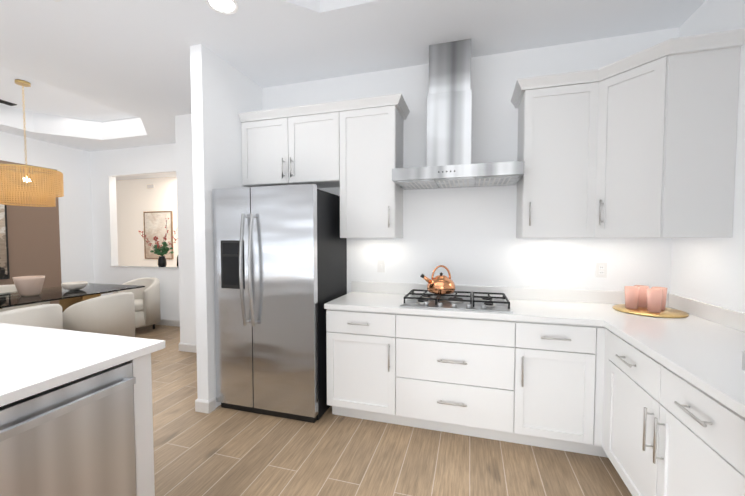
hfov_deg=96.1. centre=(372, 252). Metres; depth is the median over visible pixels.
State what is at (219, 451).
floor
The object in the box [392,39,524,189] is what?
range hood
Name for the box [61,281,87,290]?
decorative bowl
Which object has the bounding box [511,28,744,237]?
upper cabinet
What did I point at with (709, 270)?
wall
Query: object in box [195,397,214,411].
baseboard
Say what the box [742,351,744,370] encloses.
wall oven
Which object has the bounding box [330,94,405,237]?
upper cabinet
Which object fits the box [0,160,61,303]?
wall
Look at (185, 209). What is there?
wall
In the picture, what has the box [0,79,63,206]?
chandelier
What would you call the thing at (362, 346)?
base cabinet
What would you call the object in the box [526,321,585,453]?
base cabinet
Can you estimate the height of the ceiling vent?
0.008 m
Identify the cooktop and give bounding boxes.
[400,289,512,312]
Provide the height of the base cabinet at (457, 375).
0.880 m
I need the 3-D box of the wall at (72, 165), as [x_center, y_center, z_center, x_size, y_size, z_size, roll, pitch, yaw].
[-6.201,-0.132,1.861,0.120,2.950,8.500,1,2,16]
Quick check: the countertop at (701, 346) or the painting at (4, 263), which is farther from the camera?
the painting at (4, 263)
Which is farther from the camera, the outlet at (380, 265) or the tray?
the outlet at (380, 265)
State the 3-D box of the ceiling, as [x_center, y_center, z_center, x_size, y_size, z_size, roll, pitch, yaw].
[-4.109,-1.888,3.212,13.400,0.450,12.400,1,2,16]
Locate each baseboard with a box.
[155,319,179,326]
[179,343,194,350]
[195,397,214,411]
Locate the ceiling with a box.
[0,0,705,180]
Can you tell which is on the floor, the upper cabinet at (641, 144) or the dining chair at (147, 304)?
the dining chair at (147, 304)
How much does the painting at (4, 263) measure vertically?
1.450 m
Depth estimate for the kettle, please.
2.68 m
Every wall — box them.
[0,131,93,282]
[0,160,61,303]
[90,143,179,319]
[116,177,177,266]
[175,114,195,343]
[190,44,261,407]
[262,27,679,293]
[670,0,744,312]
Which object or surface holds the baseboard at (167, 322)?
attached to the wall at (107, 167)
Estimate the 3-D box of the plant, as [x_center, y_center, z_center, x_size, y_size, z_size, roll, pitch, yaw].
[-3.553,-0.174,5.561,1.025,0.820,0.257,1,2,16]
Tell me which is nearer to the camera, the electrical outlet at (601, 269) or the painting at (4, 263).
the electrical outlet at (601, 269)
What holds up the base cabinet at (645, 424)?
on the floor
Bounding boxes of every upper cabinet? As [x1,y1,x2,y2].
[238,101,341,187]
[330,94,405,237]
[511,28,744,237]
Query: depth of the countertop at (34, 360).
1.45 m
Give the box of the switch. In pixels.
[147,184,153,188]
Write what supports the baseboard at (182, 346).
attached to the wall at (185, 209)
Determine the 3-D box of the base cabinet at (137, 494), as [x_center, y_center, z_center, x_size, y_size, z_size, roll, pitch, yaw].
[-1.244,0.975,0.120,1.708,0.880,1.532,1,2,16]
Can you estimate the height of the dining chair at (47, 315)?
0.800 m
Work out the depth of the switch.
8.42 m
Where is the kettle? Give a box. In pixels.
[420,265,454,293]
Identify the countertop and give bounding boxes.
[0,323,164,406]
[324,281,726,325]
[604,301,744,417]
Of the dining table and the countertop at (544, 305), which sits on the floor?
the dining table
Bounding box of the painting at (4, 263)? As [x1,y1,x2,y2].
[0,190,9,279]
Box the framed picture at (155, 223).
[143,211,173,258]
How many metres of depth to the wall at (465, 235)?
2.82 m
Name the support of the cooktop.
in the countertop at (544, 305)
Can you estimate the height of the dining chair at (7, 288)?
0.800 m
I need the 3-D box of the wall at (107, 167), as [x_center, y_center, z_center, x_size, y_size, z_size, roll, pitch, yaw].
[-2.474,-0.270,5.261,5.370,2.950,0.150,1,2,16]
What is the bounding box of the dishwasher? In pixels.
[0,362,135,495]
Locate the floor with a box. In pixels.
[135,325,631,495]
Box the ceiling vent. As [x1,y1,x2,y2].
[0,100,16,105]
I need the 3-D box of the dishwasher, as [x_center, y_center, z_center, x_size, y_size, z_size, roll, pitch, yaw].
[-1.424,0.931,1.304,0.638,0.872,0.597,1,2,16]
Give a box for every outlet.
[377,260,384,272]
[596,262,606,277]
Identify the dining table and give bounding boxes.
[0,283,144,311]
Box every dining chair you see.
[0,285,49,311]
[0,304,62,328]
[63,292,134,336]
[113,277,160,328]
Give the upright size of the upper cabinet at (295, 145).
0.645 m
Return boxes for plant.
[139,218,177,266]
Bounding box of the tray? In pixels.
[612,285,688,317]
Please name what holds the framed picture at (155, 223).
attached to the wall at (136, 199)
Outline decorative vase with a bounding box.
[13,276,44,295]
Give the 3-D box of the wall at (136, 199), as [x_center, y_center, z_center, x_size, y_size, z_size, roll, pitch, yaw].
[-4.244,-0.388,8.171,10.400,2.950,0.120,1,2,16]
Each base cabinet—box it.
[136,493,147,495]
[326,309,397,423]
[398,313,525,444]
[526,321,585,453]
[598,326,744,495]
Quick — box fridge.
[212,184,346,422]
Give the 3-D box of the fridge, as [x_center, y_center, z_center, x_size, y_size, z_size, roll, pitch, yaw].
[-0.786,0.385,2.939,0.905,1.830,0.799,1,2,16]
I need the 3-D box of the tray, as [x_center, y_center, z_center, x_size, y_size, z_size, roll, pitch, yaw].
[1.909,0.323,2.311,0.410,0.162,0.410,1,2,16]
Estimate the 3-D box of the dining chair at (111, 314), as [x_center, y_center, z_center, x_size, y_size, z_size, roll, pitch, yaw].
[-3.178,0.860,3.928,0.620,0.800,0.668,1,2,16]
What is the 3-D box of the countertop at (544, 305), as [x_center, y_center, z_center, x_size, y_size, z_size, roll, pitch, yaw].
[0.915,0.366,2.530,2.514,0.139,0.663,1,2,16]
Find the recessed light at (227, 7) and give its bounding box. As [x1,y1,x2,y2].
[205,0,237,14]
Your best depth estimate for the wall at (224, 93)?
2.74 m
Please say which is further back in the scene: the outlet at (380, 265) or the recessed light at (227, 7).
the outlet at (380, 265)

